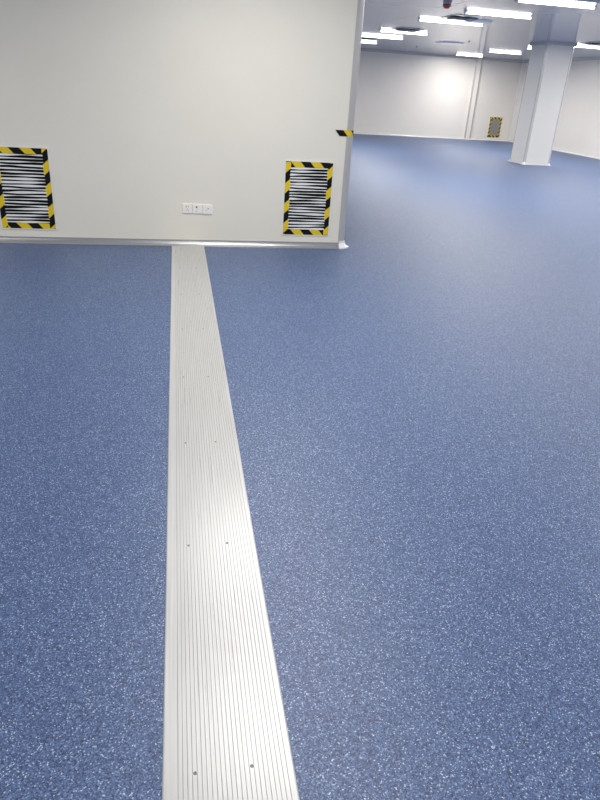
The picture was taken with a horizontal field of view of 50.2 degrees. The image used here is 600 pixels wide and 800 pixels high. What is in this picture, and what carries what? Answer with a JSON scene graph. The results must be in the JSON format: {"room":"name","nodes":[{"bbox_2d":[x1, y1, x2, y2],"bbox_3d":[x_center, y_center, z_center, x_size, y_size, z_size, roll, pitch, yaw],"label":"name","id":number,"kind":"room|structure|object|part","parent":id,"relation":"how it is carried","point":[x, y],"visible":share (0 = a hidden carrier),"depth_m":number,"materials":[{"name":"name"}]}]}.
{"room":"clean room","nodes":[
{"label":"clean room","id":0,"kind":"room"},
{"bbox_2d":[0,0,357,242],"bbox_3d":[-3.252,-2.551,5.032,7.505,2.560,0.080,-1,27,-10],"label":"wall","id":1,"kind":"structure","parent":0,"point":[142,110],"depth_m":5.44,"materials":[{"name":"white paint"}]},
{"bbox_2d":[0,145,56,229],"bbox_3d":[-2.376,-1.819,5.519,0.466,0.690,0.008,-1,27,-10],"label":"air vent","id":2,"kind":"object","parent":1,"relation":"in","point":[26,188],"visible":1,"depth_m":5.52,"materials":[{"name":"white"}]},
{"bbox_2d":[0,236,338,248],"bbox_3d":[-3.312,-1.399,5.530,7.505,0.052,0.046,-1,27,-10],"label":"baseboard","id":3,"kind":"structure","parent":1,"relation":"attached to","point":[3,239],"depth_m":5.91,"materials":[{"name":"white metal"}]},
{"bbox_2d":[182,203,191,212],"bbox_3d":[-1.024,-1.741,5.816,0.085,0.085,0.012,-1,27,-10],"label":"wall socket","id":4,"kind":"object","parent":1,"relation":"attached to","point":[187,208],"visible":1,"depth_m":5.81,"materials":[{"name":"white plastic"}]},
{"bbox_2d":[193,204,201,213],"bbox_3d":[-0.935,-1.742,5.833,0.085,0.085,0.012,-1,27,-10],"label":"wall socket","id":5,"kind":"object","parent":1,"relation":"attached to","point":[197,208],"visible":1,"depth_m":5.83,"materials":[{"name":"white plastic"}]},
{"bbox_2d":[203,204,211,213],"bbox_3d":[-0.845,-1.741,5.851,0.085,0.085,0.012,0,26,-11],"label":"wall socket","id":6,"kind":"object","parent":1,"relation":"attached to","point":[207,209],"visible":1,"depth_m":5.84,"materials":[{"name":"white plastic"}]},
{"bbox_2d":[282,160,333,235],"bbox_3d":[0.070,-1.871,5.963,0.458,0.675,0.008,-1,27,-10],"label":"air vent","id":7,"kind":"object","parent":1,"relation":"in","point":[307,194],"visible":1,"depth_m":5.96,"materials":[{"name":"white metal"}]},
{"bbox_2d":[339,240,348,248],"bbox_3d":[0.427,-1.511,6.224,0.071,0.064,0.163,20,31,30],"label":"trim","id":8,"kind":"structure","parent":1,"relation":"attached to","point":[342,245],"depth_m":6.21,"materials":[{"name":"white plastic"}]},
{"bbox_2d":[336,130,353,136],"bbox_3d":[0.419,-2.412,5.786,0.216,0.050,0.072,-19,34,-37],"label":"tape","id":9,"kind":"object","parent":1,"relation":"attached to","point":[340,132],"visible":0.98,"depth_m":5.76,"materials":[{"name":"black"}]},
{"bbox_2d":[338,0,364,242],"bbox_3d":[0.476,-2.660,5.677,0.031,2.510,0.103,20,31,30],"label":"trim","id":10,"kind":"structure","parent":1,"relation":"attached to","point":[360,6],"depth_m":5.70,"materials":[{"name":"grey metal"}]},
{"bbox_2d":[0,134,599,799],"bbox_3d":[1.144,-3.045,9.617,17.800,0.100,27.240,-1,27,-10],"label":"floor","id":11,"kind":"structure","parent":0,"point":[415,403],"depth_m":2.50,"materials":[{"name":"blue plastic"}]},
{"bbox_2d":[162,246,299,799],"bbox_3d":[-0.415,0.178,2.750,0.297,0.008,7.222,-2,27,-10],"label":"expansion joint cover","id":12,"kind":"object","parent":11,"relation":"on","point":[226,736],"visible":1,"depth_m":1.91,"materials":[{"name":"metal"}]},
{"bbox_2d":[508,42,577,165],"bbox_3d":[5.667,-6.928,15.072,0.770,2.559,0.810,-1,27,-10],"label":"square column","id":13,"kind":"structure","parent":11,"relation":"on","point":[549,63],"depth_m":14.81,"materials":[{"name":"white paint"}]},
{"bbox_3d":[5.351,-6.920,15.015,0.036,2.559,0.650,-1,27,-10],"label":"cladding panel","id":14,"kind":"part","parent":13,"relation":"part of","materials":[{"name":"white metal"}]},
{"bbox_3d":[5.667,-6.928,15.072,0.610,2.559,0.720,-1,27,-10],"label":"cladding panel","id":15,"kind":"part","parent":13,"relation":"part of","materials":[{"name":"white metal"}]},
{"bbox_2d":[354,51,521,139],"bbox_3d":[-1.075,-10.262,20.970,17.800,2.560,0.100,-1,27,-10],"label":"wall","id":16,"kind":"structure","parent":0,"point":[406,94],"depth_m":21.91,"materials":[{"name":"white paint"}]},
{"bbox_2d":[353,132,507,141],"bbox_3d":[2.538,-9.199,22.116,10.037,0.056,0.050,-1,27,-10],"label":"baseboard","id":17,"kind":"structure","parent":16,"relation":"attached to","point":[353,132],"depth_m":22.47,"materials":[{"name":"white metal"}]},
{"bbox_2d":[360,49,522,62],"bbox_3d":[2.681,-11.441,21.011,10.037,0.056,0.050,-1,27,-10],"label":"trim","id":18,"kind":"structure","parent":16,"relation":"attached to","point":[368,50],"depth_m":21.37,"materials":[{"name":"grey metal"}]},
{"bbox_2d":[464,58,482,139],"bbox_3d":[5.990,-10.384,22.130,0.290,2.560,0.140,-1,27,-10],"label":"pilaster","id":19,"kind":"object","parent":16,"relation":"attached to","point":[478,64],"visible":0.91,"depth_m":22.10,"materials":[{"name":"white paint"}]},
{"bbox_2d":[487,116,502,137],"bbox_3d":[6.917,-9.686,22.736,0.470,0.685,0.007,-1,27,-10],"label":"air vent","id":20,"kind":"object","parent":16,"relation":"in","point":[494,128],"visible":1,"depth_m":22.73,"materials":[{"name":"white"}]},
{"bbox_2d":[508,61,523,140],"bbox_3d":[7.568,-10.442,22.449,0.060,2.560,0.060,-1,27,-10],"label":"trim","id":21,"kind":"structure","parent":16,"relation":"attached to","point":[522,65],"depth_m":22.44,"materials":[{"name":"white metal"}]},
{"bbox_2d":[361,0,599,60],"bbox_3d":[1.296,-5.427,8.443,17.800,0.100,27.240,-1,27,-10],"label":"ceiling","id":22,"kind":"structure","parent":0,"point":[548,23],"depth_m":12.03,"materials":[{"name":"white paint"}]},
{"bbox_2d":[362,37,381,39],"bbox_3d":[1.736,-9.161,16.224,0.540,0.024,0.540,-1,27,-10],"label":"ceiling vent","id":23,"kind":"object","parent":22,"relation":"in","point":[365,38],"visible":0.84,"depth_m":16.08,"materials":[{"name":"silver metal"}]},
{"bbox_2d":[362,35,403,39],"bbox_3d":[1.974,-8.761,15.460,1.080,0.040,0.120,-1,27,-10],"label":"recessed light","id":24,"kind":"object","parent":22,"relation":"in","point":[362,35],"visible":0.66,"depth_m":15.42,"materials":[{"name":"white plastic"}]},
{"bbox_2d":[379,30,427,35],"bbox_3d":[2.248,-7.965,13.880,1.090,0.040,0.120,-1,27,-10],"label":"recessed light","id":25,"kind":"object","parent":22,"relation":"in","point":[390,31],"visible":1,"depth_m":13.85,"materials":[{"name":"white plastic"}]},
{"bbox_2d":[381,31,426,34],"bbox_3d":[2.247,-7.958,13.884,1.050,0.014,0.120,-1,27,-10],"label":"diffuser","id":26,"kind":"object","parent":25,"relation":"attached to","point":[403,32],"depth_m":13.86,"materials":[{"name":"white plastic"}]},
{"bbox_2d":[391,27,423,31],"bbox_3d":[2.235,-7.694,13.310,0.540,0.024,0.540,-1,27,-10],"label":"ceiling vent","id":27,"kind":"object","parent":22,"relation":"in","point":[399,28],"visible":1,"depth_m":13.19,"materials":[{"name":"silver metal"}]},
{"bbox_2d":[443,0,451,8],"bbox_3d":[1.958,-5.282,8.507,0.136,0.140,0.136,-1,27,-10],"label":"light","id":28,"kind":"object","parent":22,"relation":"attached to","point":[446,3],"visible":1,"depth_m":8.48,"materials":[{"name":"red plastic"}]},
{"bbox_2d":[417,18,483,26],"bbox_3d":[2.674,-6.690,11.344,1.220,0.040,0.120,-1,27,-10],"label":"recessed light","id":29,"kind":"object","parent":22,"relation":"in","point":[419,19],"visible":0.97,"depth_m":11.30,"materials":[{"name":"white plastic"}]},
{"bbox_2d":[420,20,481,25],"bbox_3d":[2.674,-6.682,11.348,1.180,0.014,0.120,-1,27,-10],"label":"diffuser","id":30,"kind":"object","parent":29,"relation":"attached to","point":[438,21],"depth_m":11.32,"materials":[{"name":"white plastic"}]},
{"bbox_2d":[436,41,464,44],"bbox_3d":[3.756,-8.940,16.042,0.720,0.030,0.720,-1,27,-10],"label":"ceiling vent","id":31,"kind":"object","parent":22,"relation":"in","point":[440,42],"visible":1,"depth_m":15.88,"materials":[{"name":"white metal"}]},
{"bbox_2d":[441,15,483,20],"bbox_3d":[2.703,-6.361,10.663,0.540,0.024,0.540,-1,27,-10],"label":"ceiling vent","id":32,"kind":"object","parent":22,"relation":"in","point":[452,17],"visible":1,"depth_m":10.58,"materials":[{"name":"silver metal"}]},
{"bbox_3d":[2.703,-6.368,10.660,0.540,0.009,0.540,-1,27,-10],"label":"frame","id":33,"kind":"part","parent":32,"relation":"part of","materials":[{"name":"silver metal"}]},
{"bbox_2d":[455,54,482,56],"bbox_3d":[5.380,-10.958,20.359,0.920,0.040,0.120,-1,27,-10],"label":"recessed light","id":34,"kind":"object","parent":22,"relation":"in","point":[455,54],"visible":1,"depth_m":20.32,"materials":[{"name":"white plastic"}]},
{"bbox_2d":[466,19,492,23],"bbox_3d":[3.065,-6.502,11.002,0.480,0.030,0.480,-1,27,-10],"label":"ceiling vent","id":35,"kind":"object","parent":22,"relation":"in","point":[480,21],"visible":0.85,"depth_m":10.89,"materials":[{"name":"white"}]},
{"bbox_2d":[464,10,532,19],"bbox_3d":[3.065,-5.951,9.894,1.110,0.040,0.120,-1,27,-10],"label":"recessed light","id":36,"kind":"object","parent":22,"relation":"in","point":[465,11],"visible":1,"depth_m":9.86,"materials":[{"name":"white plastic"}]},
{"bbox_2d":[467,12,529,18],"bbox_3d":[3.064,-5.943,9.898,1.070,0.014,0.120,-1,27,-10],"label":"diffuser","id":37,"kind":"object","parent":36,"relation":"attached to","point":[478,13],"depth_m":9.86,"materials":[{"name":"white plastic"}]},
{"bbox_2d":[488,51,521,54],"bbox_3d":[5.780,-9.802,18.064,1.000,0.040,0.120,-1,27,-10],"label":"recessed light","id":38,"kind":"object","parent":22,"relation":"in","point":[488,51],"visible":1,"depth_m":18.03,"materials":[{"name":"white plastic"}]},
{"bbox_2d":[515,0,596,9],"bbox_3d":[3.362,-5.196,8.400,1.130,0.040,0.120,-1,27,-10],"label":"recessed light","id":39,"kind":"object","parent":22,"relation":"in","point":[592,7],"visible":1,"depth_m":8.36,"materials":[{"name":"white plastic"}]},
{"bbox_2d":[573,0,599,2],"bbox_3d":[3.605,-4.904,7.821,0.540,0.024,0.540,-1,27,-10],"label":"ceiling vent","id":40,"kind":"object","parent":22,"relation":"in","point":[594,1],"visible":1,"depth_m":7.97,"materials":[{"name":"silver metal"}]},
{"bbox_2d":[577,45,599,48],"bbox_3d":[6.666,-8.022,14.564,1.050,0.040,0.120,-1,27,-10],"label":"recessed light","id":41,"kind":"object","parent":22,"relation":"in","point":[577,45],"visible":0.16,"depth_m":14.51,"materials":[{"name":"white plastic"}]},
{"bbox_2d":[580,42,599,45],"bbox_3d":[6.428,-7.664,13.790,0.540,0.024,0.540,-1,27,-10],"label":"ceiling vent","id":42,"kind":"object","parent":22,"relation":"in","point":[590,43],"visible":1,"depth_m":13.81,"materials":[{"name":"silver metal"}]},
{"bbox_2d":[510,60,599,156],"bbox_3d":[9.936,-4.431,10.550,0.100,2.560,27.140,-1,27,-10],"label":"wall","id":43,"kind":"structure","parent":0,"point":[578,128],"depth_m":18.93,"materials":[{"name":"white paint"}]},
{"bbox_2d":[508,140,599,158],"bbox_3d":[9.791,-3.308,11.089,0.050,0.056,27.040,-1,27,-10],"label":"baseboard","id":44,"kind":"structure","parent":43,"relation":"attached to","point":[554,149],"depth_m":19.18,"materials":[{"name":"white metal"}]},
{"bbox_2d":[524,58,599,62],"bbox_3d":[9.934,-5.550,9.984,0.050,0.056,27.040,-1,27,-10],"label":"trim","id":45,"kind":"structure","parent":43,"relation":"attached to","point":[579,59],"depth_m":18.68,"materials":[{"name":"grey metal"}]}
]}

